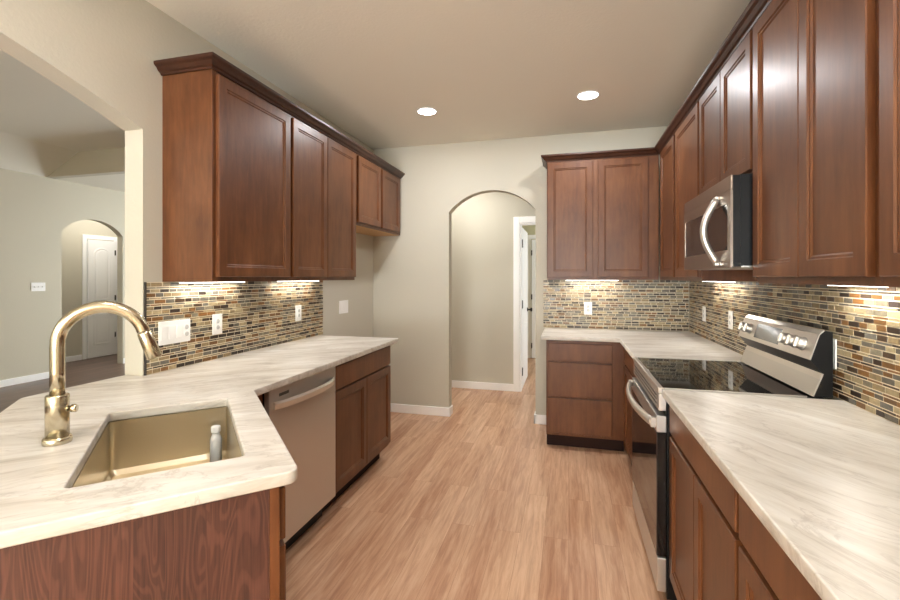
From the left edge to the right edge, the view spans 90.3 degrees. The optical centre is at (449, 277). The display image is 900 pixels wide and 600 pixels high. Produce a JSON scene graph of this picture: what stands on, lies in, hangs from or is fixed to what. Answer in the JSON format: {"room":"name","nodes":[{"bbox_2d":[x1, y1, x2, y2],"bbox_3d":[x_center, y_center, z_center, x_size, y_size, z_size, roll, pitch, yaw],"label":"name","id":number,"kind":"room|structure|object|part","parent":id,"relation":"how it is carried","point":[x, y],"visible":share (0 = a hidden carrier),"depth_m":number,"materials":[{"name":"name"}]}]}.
{"room":"kitchen","nodes":[
{"label":"kitchen","id":0,"kind":"room"},
{"bbox_2d":[0,153,124,379],"bbox_3d":[-6.249,-0.215,3.571,0.110,3.200,14.700,0,0,15],"label":"wall","id":1,"kind":"structure","parent":0,"point":[35,210],"depth_m":6.00,"materials":[{"name":"paint"}]},
{"bbox_2d":[0,372,48,387],"bbox_3d":[-6.767,1.341,1.375,0.014,0.088,10.190,0,0,15],"label":"baseboard","id":2,"kind":"structure","parent":1,"relation":"attached to","point":[24,379],"depth_m":5.85,"materials":[{"name":"white wood"}]},
{"bbox_2d":[31,282,44,290],"bbox_3d":[-5.534,0.130,6.019,0.016,0.116,0.165,0,0,15],"label":"light switch","id":3,"kind":"object","parent":1,"relation":"attached to","point":[34,286],"visible":1,"depth_m":6.01,"materials":[{"name":"white plastic"}]},
{"bbox_2d":[0,49,124,176],"bbox_3d":[-4.466,-1.573,0.667,4.824,0.405,10.000,0,0,15],"label":"ceiling","id":4,"kind":"structure","parent":0,"point":[43,125],"depth_m":4.94,"materials":[{"name":"paint"}]},
{"bbox_2d":[47,147,124,178],"bbox_3d":[-3.172,-1.520,5.548,4.824,0.310,0.100,0,0,15],"label":"wall","id":5,"kind":"structure","parent":0,"point":[103,161],"depth_m":5.91,"materials":[{"name":"paint"}]},
{"bbox_2d":[62,220,116,356],"bbox_3d":[-6.006,0.005,8.369,0.100,2.760,5.300,0,0,15],"label":"wall","id":6,"kind":"structure","parent":0,"point":[71,234],"depth_m":7.40,"materials":[{"name":"paint"}]},
{"bbox_2d":[66,355,81,361],"bbox_3d":[-6.403,1.341,6.648,0.014,0.088,1.770,0,0,15],"label":"baseboard","id":7,"kind":"structure","parent":6,"relation":"attached to","point":[76,357],"depth_m":7.38,"materials":[{"name":"white wood"}]},
{"bbox_2d":[82,234,116,359],"bbox_3d":[-6.095,0.333,7.803,0.018,2.105,0.600,0,0,15],"label":"trim","id":8,"kind":"structure","parent":6,"relation":"attached to","point":[84,237],"depth_m":7.55,"materials":[{"name":"white wood"}]},
{"bbox_2d":[87,239,115,358],"bbox_3d":[-6.074,0.368,7.802,0.052,2.017,0.470,0,0,15],"label":"door","id":9,"kind":"structure","parent":6,"relation":"in","point":[101,334],"depth_m":7.77,"materials":[{"name":"white wood"}]},
{"bbox_3d":[-6.057,-0.052,7.793,0.007,0.915,0.290,0,0,15],"label":"panel","id":10,"kind":"part","parent":9,"relation":"part of","materials":[{"name":"white wood"}]},
{"bbox_3d":[-6.057,0.875,7.793,0.007,0.580,0.290,0,0,15],"label":"panel","id":11,"kind":"part","parent":9,"relation":"part of","materials":[{"name":"white wood"}]},
{"bbox_2d":[58,174,124,191],"bbox_3d":[-2.570,-1.415,7.820,4.824,0.100,4.600,0,0,15],"label":"ceiling","id":12,"kind":"structure","parent":0,"point":[116,182],"depth_m":6.38,"materials":[{"name":"paint"}]},
{"bbox_2d":[0,0,372,375],"bbox_3d":[-2.093,-0.265,-0.009,0.110,3.300,9.910,0,0,15],"label":"wall","id":13,"kind":"structure","parent":0,"point":[103,53],"depth_m":2.14,"materials":[{"name":"paint"}]},
{"bbox_2d":[162,69,290,281],"bbox_3d":[-1.206,-0.496,2.496,0.320,1.038,0.617,0,0,15],"label":"upper cabinet","id":14,"kind":"object","parent":13,"relation":"attached to","point":[226,148],"visible":1,"depth_m":2.23,"materials":[{"name":"brown wood"}]},
{"bbox_2d":[178,282,239,282],"bbox_3d":[-1.306,0.028,2.488,0.030,0.008,0.460,0,0,15],"label":"led light bar","id":15,"kind":"object","parent":14,"relation":"attached to","point":[178,282],"visible":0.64,"depth_m":2.43,"materials":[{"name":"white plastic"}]},
{"bbox_3d":[-1.059,-0.495,2.463,0.020,0.988,0.582,0,0,15],"label":"door","id":16,"kind":"part","parent":14,"relation":"part of","materials":[{"name":"brown wood"}]},
{"bbox_2d":[154,52,404,178],"bbox_3d":[-0.957,-1.033,3.381,0.348,0.054,2.553,0,0,15],"label":"crown molding","id":17,"kind":"structure","parent":14,"relation":"attached to","point":[209,60],"depth_m":2.44,"materials":[{"name":"brown wood"}]},
{"bbox_2d":[144,280,322,375],"bbox_3d":[-1.256,0.247,2.917,0.008,0.446,1.605,0,0,15],"label":"backsplash","id":18,"kind":"structure","parent":13,"relation":"attached to","point":[256,315],"depth_m":2.68,"materials":[{"name":"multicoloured tile"}]},
{"bbox_3d":[-1.460,0.247,2.144,0.008,0.446,0.007,0,0,15],"label":"edge trim","id":19,"kind":"part","parent":18,"relation":"part of","materials":[{"name":"grey"}]},
{"bbox_2d":[158,319,189,345],"bbox_3d":[-1.411,0.280,2.296,0.009,0.118,0.190,0,0,15],"label":"light switch","id":20,"kind":"object","parent":18,"relation":"attached to","point":[174,331],"visible":0.96,"depth_m":2.29,"materials":[{"name":"white plastic"}]},
{"bbox_2d":[184,324,188,336],"bbox_3d":[-1.391,0.280,2.362,0.002,0.066,0.033,0,0,15],"label":"receptacle","id":21,"kind":"object","parent":20,"relation":"attached to","point":[186,326],"depth_m":2.36,"materials":[{"name":"white plastic"}]},
{"bbox_2d":[212,314,221,334],"bbox_3d":[-1.337,0.270,2.574,0.009,0.116,0.072,0,0,15],"label":"wall outlet","id":22,"kind":"object","parent":18,"relation":"attached to","point":[216,318],"visible":1,"depth_m":2.56,"materials":[{"name":"white plastic"}]},
{"bbox_2d":[295,305,300,320],"bbox_3d":[-1.132,0.268,3.347,0.009,0.116,0.072,0,0,15],"label":"wall outlet","id":23,"kind":"object","parent":18,"relation":"attached to","point":[297,307],"visible":1,"depth_m":3.33,"materials":[{"name":"white plastic"}]},
{"bbox_2d":[289,114,355,280],"bbox_3d":[-1.014,-0.496,3.216,0.320,1.038,0.870,0,0,15],"label":"upper cabinet","id":24,"kind":"object","parent":13,"relation":"attached to","point":[323,170],"visible":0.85,"depth_m":3.10,"materials":[{"name":"brown wood"}]},
{"bbox_3d":[-0.925,-0.495,2.967,0.020,0.988,0.406,0,0,15],"label":"door","id":25,"kind":"part","parent":24,"relation":"part of","materials":[{"name":"brown wood"}]},
{"bbox_3d":[-0.817,-0.495,3.377,0.020,0.988,0.434,0,0,15],"label":"door","id":26,"kind":"part","parent":24,"relation":"part of","materials":[{"name":"brown wood"}]},
{"bbox_2d":[339,300,347,313],"bbox_3d":[-0.958,0.268,4.040,0.009,0.116,0.160,0,0,15],"label":"light switch","id":27,"kind":"object","parent":13,"relation":"attached to","point":[343,305],"visible":1,"depth_m":4.02,"materials":[{"name":"white plastic"}]},
{"bbox_2d":[355,153,399,235],"bbox_3d":[-0.773,-0.719,4.127,0.320,0.592,1.010,0,0,15],"label":"upper cabinet","id":28,"kind":"object","parent":13,"relation":"attached to","point":[377,189],"visible":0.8,"depth_m":4.00,"materials":[{"name":"brown wood"}]},
{"bbox_3d":[-0.692,-0.720,3.849,0.020,0.539,0.443,0,0,15],"label":"door","id":29,"kind":"part","parent":28,"relation":"part of","materials":[{"name":"brown wood"}]},
{"bbox_3d":[-0.569,-0.720,4.310,0.020,0.539,0.430,0,0,15],"label":"door","id":30,"kind":"part","parent":28,"relation":"part of","materials":[{"name":"brown wood"}]},
{"bbox_2d":[0,354,666,599],"bbox_3d":[-3.566,1.435,2.860,10.640,0.100,14.700,0,0,15],"label":"floor","id":31,"kind":"structure","parent":0,"point":[475,502],"depth_m":2.57,"materials":[{"name":"brown wood"}]},
{"bbox_2d":[0,486,285,599],"bbox_3d":[-0.892,0.945,1.319,0.632,0.880,0.867,0,0,-30],"label":"base cabinet","id":32,"kind":"object","parent":31,"relation":"on","point":[233,548],"visible":0.42,"depth_m":0.98,"materials":[{"name":"brown wood"}]},
{"bbox_2d":[0,335,397,548],"bbox_3d":[-0.845,0.487,2.113,1.420,0.032,2.838,0,0,15],"label":"countertop","id":33,"kind":"structure","parent":32,"relation":"on","point":[38,501],"depth_m":1.27,"materials":[{"name":"beige stone"}]},
{"bbox_2d":[41,301,161,446],"bbox_3d":[-1.024,0.271,1.329,0.285,0.400,0.068,0,0,-30],"label":"faucet","id":34,"kind":"object","parent":33,"relation":"on","point":[57,408],"visible":1,"depth_m":1.27,"materials":[{"name":"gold metal"}]},
{"bbox_3d":[-1.086,0.376,1.283,0.029,0.024,0.024,0,0,-19],"label":"handle","id":35,"kind":"part","parent":34,"relation":"part of","materials":[{"name":"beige metal"}]},
{"bbox_3d":[-1.030,0.203,1.325,0.238,0.264,0.036,0,0,-30],"label":"spout","id":36,"kind":"part","parent":34,"relation":"part of","materials":[{"name":"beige metal"}]},
{"bbox_2d":[71,407,241,487],"bbox_3d":[-0.864,0.600,1.369,0.440,0.191,0.718,0,0,-30],"label":"sink","id":37,"kind":"object","parent":33,"relation":"in","point":[126,448],"visible":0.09,"depth_m":1.62,"materials":[{"name":"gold metal"}]},
{"bbox_2d":[210,425,221,461],"bbox_3d":[-0.875,0.624,1.673,0.040,0.133,0.040,0,0,15],"label":"bottle","id":38,"kind":"object","parent":37,"relation":"in","point":[216,439],"visible":0.91,"depth_m":1.66,"materials":[{"name":"white plastic"}]},
{"bbox_3d":[-0.617,0.590,1.456,0.020,0.130,0.787,0,0,-30],"label":"drawer","id":39,"kind":"part","parent":32,"relation":"part of","materials":[{"name":"brown wood"}]},
{"bbox_3d":[-0.523,0.960,1.294,0.020,0.580,0.418,0,0,-30],"label":"door","id":40,"kind":"part","parent":32,"relation":"part of","materials":[{"name":"brown wood"}]},
{"bbox_2d":[262,366,335,549],"bbox_3d":[-0.997,0.947,2.361,0.652,0.876,0.598,0,0,15],"label":"dishwasher","id":41,"kind":"object","parent":31,"relation":"on","point":[302,412],"visible":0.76,"depth_m":2.31,"materials":[{"name":"silver metal"}]},
{"bbox_3d":[-0.709,0.585,2.280,0.054,0.034,0.532,0,0,15],"label":"handle","id":42,"kind":"part","parent":41,"relation":"part of","materials":[{"name":"silver metal"}]},
{"bbox_2d":[322,346,390,512],"bbox_3d":[-0.875,0.945,3.081,0.660,0.880,0.843,0,0,15],"label":"base cabinet","id":43,"kind":"object","parent":31,"relation":"on","point":[363,383],"visible":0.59,"depth_m":2.93,"materials":[{"name":"brown wood"}]},
{"bbox_3d":[-0.619,0.960,2.798,0.020,0.580,0.412,0,0,15],"label":"door","id":44,"kind":"part","parent":43,"relation":"part of","materials":[{"name":"brown wood"}]},
{"bbox_3d":[-0.565,0.588,2.999,0.020,0.138,0.827,0,0,15],"label":"drawer","id":45,"kind":"part","parent":43,"relation":"part of","materials":[{"name":"brown wood"}]},
{"bbox_3d":[-0.512,0.960,3.199,0.020,0.580,0.412,0,0,15],"label":"door","id":46,"kind":"part","parent":43,"relation":"part of","materials":[{"name":"brown wood"}]},
{"bbox_2d":[546,340,624,451],"bbox_3d":[1.144,0.945,3.832,0.600,0.880,0.604,0,0,15],"label":"base cabinet","id":47,"kind":"object","parent":31,"relation":"on","point":[585,379],"visible":0.89,"depth_m":3.55,"materials":[{"name":"brown wood"}]},
{"bbox_3d":[1.030,1.111,3.560,0.491,0.279,0.020,0,0,15],"label":"drawer","id":48,"kind":"part","parent":47,"relation":"part of","materials":[{"name":"brown wood"}]},
{"bbox_3d":[1.030,0.820,3.560,0.491,0.274,0.020,0,0,15],"label":"drawer","id":49,"kind":"part","parent":47,"relation":"part of","materials":[{"name":"brown wood"}]},
{"bbox_3d":[1.030,0.599,3.560,0.491,0.140,0.020,0,0,15],"label":"drawer","id":50,"kind":"part","parent":47,"relation":"part of","materials":[{"name":"brown wood"}]},
{"bbox_2d":[624,348,635,463],"bbox_3d":[1.524,0.945,2.971,0.614,0.880,0.874,0,0,15],"label":"base cabinet","id":51,"kind":"object","parent":31,"relation":"on","point":[628,360],"visible":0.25,"depth_m":3.21,"materials":[{"name":"brown wood"}]},
{"bbox_3d":[1.226,0.957,3.006,0.020,0.587,0.760,0,0,15],"label":"door","id":52,"kind":"part","parent":51,"relation":"part of","materials":[{"name":"brown wood"}]},
{"bbox_3d":[1.226,0.581,3.006,0.020,0.128,0.760,0,0,15],"label":"drawer","id":53,"kind":"part","parent":51,"relation":"part of","materials":[{"name":"brown wood"}]},
{"bbox_2d":[541,327,746,364],"bbox_3d":[1.301,0.487,3.339,1.234,0.032,1.478,0,0,15],"label":"countertop","id":54,"kind":"structure","parent":51,"relation":"on","point":[638,343],"depth_m":3.28,"materials":[{"name":"beige stone"}]},
{"bbox_2d":[669,406,743,599],"bbox_3d":[1.112,0.945,1.417,0.614,0.880,0.782,0,0,15],"label":"base cabinet","id":55,"kind":"object","parent":31,"relation":"on","point":[704,541],"visible":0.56,"depth_m":1.45,"materials":[{"name":"brown wood"}]},
{"bbox_3d":[0.875,0.957,1.680,0.020,0.587,0.375,0,0,15],"label":"door","id":56,"kind":"part","parent":55,"relation":"part of","materials":[{"name":"brown wood"}]},
{"bbox_3d":[0.825,0.581,1.493,0.020,0.128,0.762,0,0,15],"label":"drawer","id":57,"kind":"part","parent":55,"relation":"part of","materials":[{"name":"brown wood"}]},
{"bbox_3d":[0.777,0.957,1.310,0.020,0.587,0.383,0,0,15],"label":"door","id":58,"kind":"part","parent":55,"relation":"part of","materials":[{"name":"brown wood"}]},
{"bbox_2d":[626,315,832,599],"bbox_3d":[1.243,0.795,2.188,0.695,1.179,0.762,0,0,15],"label":"range","id":59,"kind":"object","parent":31,"relation":"on","point":[782,359],"visible":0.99,"depth_m":2.01,"materials":[{"name":"silver metal"}]},
{"bbox_3d":[0.940,0.619,2.268,0.068,0.040,0.722,0,0,15],"label":"handle","id":60,"kind":"part","parent":59,"relation":"part of","materials":[{"name":"silver metal"}]},
{"bbox_3d":[0.990,0.919,2.255,0.039,0.521,0.754,0,0,15],"label":"oven door","id":61,"kind":"part","parent":59,"relation":"part of","materials":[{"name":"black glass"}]},
{"bbox_3d":[0.990,0.621,2.255,0.039,0.072,0.754,0,0,15],"label":"door rail","id":62,"kind":"part","parent":59,"relation":"part of","materials":[{"name":"silver metal"}]},
{"bbox_3d":[0.991,1.258,2.254,0.037,0.143,0.754,0,0,15],"label":"storage drawer","id":63,"kind":"part","parent":59,"relation":"part of","materials":[{"name":"silver metal"}]},
{"bbox_3d":[0.869,0.619,1.914,0.022,0.040,0.026,0,0,15],"label":"handle mount","id":64,"kind":"part","parent":59,"relation":"part of","materials":[{"name":"silver metal"}]},
{"bbox_2d":[633,357,806,397],"bbox_3d":[1.237,0.479,2.189,0.537,0.026,0.762,0,0,15],"label":"cooktop","id":65,"kind":"object","parent":59,"relation":"in","point":[696,375],"depth_m":2.09,"materials":[{"name":"black glass"}]},
{"bbox_3d":[1.588,0.267,2.433,0.032,0.056,0.056,17,4,14],"label":"knob","id":66,"kind":"part","parent":59,"relation":"part of","materials":[{"name":"silver metal"}]},
{"bbox_3d":[1.570,0.267,2.366,0.032,0.056,0.056,17,4,14],"label":"knob","id":67,"kind":"part","parent":59,"relation":"part of","materials":[{"name":"silver metal"}]},
{"bbox_3d":[1.521,0.274,2.114,0.034,0.101,0.762,0,0,15],"label":"control panel","id":68,"kind":"part","parent":59,"relation":"part of","materials":[{"name":"silver metal"}]},
{"bbox_3d":[1.465,0.267,1.969,0.032,0.056,0.056,17,4,14],"label":"knob","id":69,"kind":"part","parent":59,"relation":"part of","materials":[{"name":"silver metal"}]},
{"bbox_3d":[1.544,0.215,2.108,0.020,0.019,0.762,0,0,15],"label":"trim","id":70,"kind":"part","parent":59,"relation":"part of","materials":[{"name":"silver metal"}]},
{"bbox_3d":[1.447,0.267,1.902,0.032,0.056,0.056,17,4,14],"label":"knob","id":71,"kind":"part","parent":59,"relation":"part of","materials":[{"name":"silver metal"}]},
{"bbox_3d":[1.429,0.267,1.834,0.032,0.056,0.056,17,4,14],"label":"knob","id":72,"kind":"part","parent":59,"relation":"part of","materials":[{"name":"silver metal"}]},
{"bbox_2d":[739,495,821,599],"bbox_3d":[0.910,0.945,0.655,0.614,0.880,0.792,0,0,15],"label":"base cabinet","id":73,"kind":"object","parent":31,"relation":"on","point":[766,572],"visible":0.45,"depth_m":0.96,"materials":[{"name":"brown wood"}]},
{"bbox_3d":[0.673,0.957,0.918,0.020,0.587,0.384,0,0,15],"label":"door","id":74,"kind":"part","parent":73,"relation":"part of","materials":[{"name":"brown wood"}]},
{"bbox_2d":[662,390,899,599],"bbox_3d":[0.958,0.487,0.881,0.640,0.032,1.894,0,0,15],"label":"countertop","id":75,"kind":"structure","parent":73,"relation":"on","point":[822,476],"depth_m":1.07,"materials":[{"name":"beige stone"}]},
{"bbox_2d":[146,0,750,148],"bbox_3d":[-0.611,-1.381,-0.459,2.986,0.100,9.800,0,0,15],"label":"ceiling","id":76,"kind":"structure","parent":0,"point":[489,69],"depth_m":2.70,"materials":[{"name":"paint"}]},
{"bbox_2d":[417,107,436,114],"bbox_3d":[-0.184,-1.327,3.585,0.164,0.006,0.164,0,0,15],"label":"recessed light","id":77,"kind":"object","parent":76,"relation":"in","point":[425,110],"visible":1,"depth_m":3.58,"materials":[{"name":"white plastic"}]},
{"bbox_2d":[576,90,599,99],"bbox_3d":[1.008,-1.327,3.269,0.164,0.006,0.164,0,0,15],"label":"recessed light","id":78,"kind":"object","parent":76,"relation":"in","point":[591,94],"visible":1,"depth_m":3.26,"materials":[{"name":"white"}]},
{"bbox_2d":[452,192,535,383],"bbox_3d":[1.131,-0.040,5.396,6.220,2.850,0.110,0,0,15],"label":"wall","id":79,"kind":"structure","parent":0,"point":[482,225],"depth_m":5.53,"materials":[{"name":"paint"}]},
{"bbox_2d":[452,380,512,390],"bbox_3d":[-0.561,1.341,5.780,2.753,0.088,0.014,0,0,15],"label":"baseboard","id":80,"kind":"structure","parent":79,"relation":"attached to","point":[455,384],"depth_m":5.52,"materials":[{"name":"white wood"}]},
{"bbox_2d":[513,216,535,391],"bbox_3d":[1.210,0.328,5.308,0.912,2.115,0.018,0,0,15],"label":"trim","id":81,"kind":"structure","parent":79,"relation":"attached to","point":[528,219],"depth_m":5.41,"materials":[{"name":"white wood"}]},
{"bbox_2d":[522,228,531,387],"bbox_3d":[0.998,0.381,5.864,0.112,1.992,0.742,0,0,15],"label":"door","id":82,"kind":"structure","parent":79,"relation":"in","point":[525,309],"depth_m":5.79,"materials":[{"name":"white wood"}]},
{"bbox_3d":[0.990,-0.040,5.872,0.007,0.890,0.530,0,0,15],"label":"panel","id":83,"kind":"part","parent":82,"relation":"part of","materials":[{"name":"white wood"}]},
{"bbox_3d":[0.990,0.875,5.872,0.007,0.580,0.530,0,0,15],"label":"panel","id":84,"kind":"part","parent":82,"relation":"part of","materials":[{"name":"white wood"}]},
{"bbox_2d":[373,126,667,414],"bbox_3d":[0.659,-0.265,4.331,2.986,3.300,0.110,0,0,15],"label":"wall","id":85,"kind":"structure","parent":0,"point":[412,269],"depth_m":4.49,"materials":[{"name":"paint"}]},
{"bbox_2d":[391,403,449,416],"bbox_3d":[-0.400,1.341,4.547,0.828,0.088,0.014,0,0,15],"label":"baseboard","id":86,"kind":"structure","parent":85,"relation":"attached to","point":[400,408],"depth_m":4.51,"materials":[{"name":"white wood"}]},
{"bbox_2d":[449,405,452,415],"bbox_3d":[0.009,1.341,4.503,0.014,0.088,0.110,0,0,15],"label":"baseboard","id":87,"kind":"structure","parent":85,"relation":"attached to","point":[451,406],"depth_m":4.50,"materials":[{"name":"white wood"}]},
{"bbox_2d":[534,414,545,424],"bbox_3d":[0.867,1.341,4.211,0.152,0.088,0.014,0,0,15],"label":"baseboard","id":88,"kind":"structure","parent":85,"relation":"attached to","point":[539,419],"depth_m":4.21,"materials":[{"name":"white wood"}]},
{"bbox_2d":[547,155,658,279],"bbox_3d":[1.319,-0.496,3.933,0.902,1.038,0.319,0,0,15],"label":"upper cabinet","id":89,"kind":"object","parent":85,"relation":"attached to","point":[603,214],"visible":1,"depth_m":3.78,"materials":[{"name":"brown wood"}]},
{"bbox_3d":[1.034,-0.495,3.854,0.376,0.988,0.020,0,0,15],"label":"door","id":90,"kind":"part","parent":89,"relation":"part of","materials":[{"name":"brown wood"}]},
{"bbox_2d":[566,280,617,280],"bbox_3d":[1.271,0.028,4.013,0.460,0.008,0.030,0,0,15],"label":"led light bar","id":91,"kind":"object","parent":89,"relation":"attached to","point":[566,280],"visible":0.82,"depth_m":4.00,"materials":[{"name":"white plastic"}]},
{"bbox_3d":[1.445,-0.495,3.745,0.394,0.988,0.020,0,0,15],"label":"door","id":92,"kind":"part","parent":89,"relation":"part of","materials":[{"name":"brown wood"}]},
{"bbox_2d":[541,0,771,168],"bbox_3d":[0.839,-1.033,2.208,0.955,0.054,3.899,0,0,15],"label":"crown molding","id":93,"kind":"structure","parent":89,"relation":"attached to","point":[754,9],"depth_m":2.48,"materials":[{"name":"brown wood"}]},
{"bbox_2d":[543,280,688,330],"bbox_3d":[1.478,0.247,4.052,1.240,0.446,0.008,0,0,15],"label":"backsplash","id":94,"kind":"structure","parent":85,"relation":"attached to","point":[662,305],"depth_m":4.04,"materials":[{"name":"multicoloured tile"}]},
{"bbox_2d":[584,302,591,314],"bbox_3d":[1.265,0.285,4.099,0.072,0.116,0.009,0,0,15],"label":"wall outlet","id":95,"kind":"object","parent":94,"relation":"attached to","point":[587,305],"visible":1,"depth_m":4.10,"materials":[{"name":"white plastic"}]},
{"bbox_2d":[522,225,535,357],"bbox_3d":[2.691,-0.040,7.377,4.220,2.850,0.100,0,0,15],"label":"wall","id":96,"kind":"structure","parent":0,"point":[530,229],"depth_m":7.67,"materials":[{"name":"paint"}]},
{"bbox_2d":[528,235,535,357],"bbox_3d":[1.757,0.330,7.563,0.900,2.110,0.018,0,0,15],"label":"trim","id":97,"kind":"structure","parent":96,"relation":"attached to","point":[530,237],"depth_m":7.66,"materials":[{"name":"white wood"}]},
{"bbox_2d":[531,240,535,357],"bbox_3d":[1.751,0.368,7.550,0.751,2.017,0.050,0,0,15],"label":"door","id":98,"kind":"structure","parent":96,"relation":"in","point":[533,251],"depth_m":7.62,"materials":[{"name":"white wood"}]},
{"bbox_2d":[822,396,840,399],"bbox_3d":[0.904,-0.265,-0.804,0.120,3.300,9.910,0,0,15],"label":"wall","id":99,"kind":"structure","parent":0,"point":[834,397],"depth_m":1.78,"materials":[{"name":"paint"}]},
{"bbox_2d":[660,135,676,280],"bbox_3d":[1.774,-0.496,3.332,0.317,1.038,0.600,0,0,15],"label":"upper cabinet","id":100,"kind":"object","parent":99,"relation":"attached to","point":[667,155],"visible":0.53,"depth_m":3.32,"materials":[{"name":"brown wood"}]},
{"bbox_2d":[675,102,756,280],"bbox_3d":[1.621,-0.496,2.754,0.317,1.038,0.591,0,0,15],"label":"upper cabinet","id":101,"kind":"object","parent":99,"relation":"attached to","point":[687,134],"visible":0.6,"depth_m":2.76,"materials":[{"name":"brown wood"}]},
{"bbox_3d":[1.476,-0.495,2.789,0.020,0.988,0.556,0,0,15],"label":"door","id":102,"kind":"part","parent":101,"relation":"part of","materials":[{"name":"brown wood"}]},
{"bbox_2d":[702,281,735,281],"bbox_3d":[1.759,0.028,2.948,0.030,0.008,0.600,0,0,15],"label":"led light bar","id":103,"kind":"object","parent":101,"relation":"attached to","point":[702,281],"visible":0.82,"depth_m":2.87,"materials":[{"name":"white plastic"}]},
{"bbox_2d":[699,30,752,194],"bbox_3d":[1.448,-0.715,2.102,0.317,0.600,0.754,0,0,15],"label":"upper cabinet","id":104,"kind":"object","parent":99,"relation":"attached to","point":[726,107],"visible":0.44,"depth_m":2.05,"materials":[{"name":"brown wood"}]},
{"bbox_3d":[1.351,-0.711,2.319,0.020,0.556,0.360,0,0,15],"label":"door","id":105,"kind":"part","parent":104,"relation":"part of","materials":[{"name":"brown wood"}]},
{"bbox_2d":[684,173,752,269],"bbox_3d":[1.377,-0.227,2.121,0.462,0.373,0.746,0,0,15],"label":"microwave","id":106,"kind":"object","parent":104,"relation":"attached to","point":[718,222],"visible":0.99,"depth_m":1.92,"materials":[{"name":"silver metal"}]},
{"bbox_3d":[1.228,-0.197,2.160,0.010,0.313,0.746,0,0,15],"label":"door","id":107,"kind":"part","parent":106,"relation":"part of","materials":[{"name":"silver metal"}]},
{"bbox_3d":[1.135,-0.200,1.955,0.079,0.299,0.028,0,0,15],"label":"handle","id":108,"kind":"part","parent":106,"relation":"part of","materials":[{"name":"silver metal"}]},
{"bbox_3d":[1.426,-0.043,2.108,0.339,0.006,0.738,0,0,15],"label":"plate","id":109,"kind":"part","parent":106,"relation":"part of","materials":[{"name":"silver metal"}]},
{"bbox_3d":[1.258,-0.711,1.965,0.020,0.556,0.364,0,0,15],"label":"door","id":110,"kind":"part","parent":104,"relation":"part of","materials":[{"name":"brown wood"}]},
{"bbox_2d":[689,281,899,425],"bbox_3d":[1.550,0.247,1.885,0.008,0.446,4.138,0,0,15],"label":"backsplash","id":111,"kind":"structure","parent":99,"relation":"attached to","point":[864,322],"depth_m":1.72,"materials":[{"name":"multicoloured tile"}]},
{"bbox_2d":[702,306,705,321],"bbox_3d":[1.954,0.281,3.444,0.009,0.116,0.072,0,0,15],"label":"wall outlet","id":112,"kind":"object","parent":111,"relation":"attached to","point":[703,307],"visible":1,"depth_m":3.42,"materials":[{"name":"white plastic"}]},
{"bbox_2d":[728,311,732,329],"bbox_3d":[1.804,0.275,2.879,0.009,0.116,0.072,0,0,15],"label":"wall outlet","id":113,"kind":"object","parent":111,"relation":"attached to","point":[730,313],"visible":1,"depth_m":2.87,"materials":[{"name":"white plastic"}]},
{"bbox_2d":[833,339,836,368],"bbox_3d":[1.512,0.300,1.778,0.009,0.116,0.072,0,0,15],"label":"wall outlet","id":114,"kind":"object","parent":111,"relation":"attached to","point":[834,340],"visible":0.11,"depth_m":1.74,"materials":[{"name":"white plastic"}]},
{"bbox_2d":[753,0,882,286],"bbox_3d":[1.257,-0.496,1.384,0.317,1.038,0.728,0,0,15],"label":"upper cabinet","id":115,"kind":"object","parent":99,"relation":"attached to","point":[816,62],"visible":0.98,"depth_m":1.33,"materials":[{"name":"brown wood"}]},
{"bbox_3d":[1.159,-0.495,1.591,0.020,0.988,0.362,0,0,15],"label":"door","id":116,"kind":"part","parent":115,"relation":"part of","materials":[{"name":"brown wood"}]},
{"bbox_3d":[1.069,-0.495,1.252,0.020,0.988,0.332,0,0,15],"label":"door","id":117,"kind":"part","parent":115,"relation":"part of","materials":[{"name":"brown wood"}]},
{"bbox_2d":[879,0,899,286],"bbox_3d":[1.049,-0.496,0.598,0.317,1.038,0.894,0,0,15],"label":"upper cabinet","id":118,"kind":"object","parent":99,"relation":"attached to","point":[889,10],"visible":1,"depth_m":1.01,"materials":[{"name":"brown wood"}]}
]}

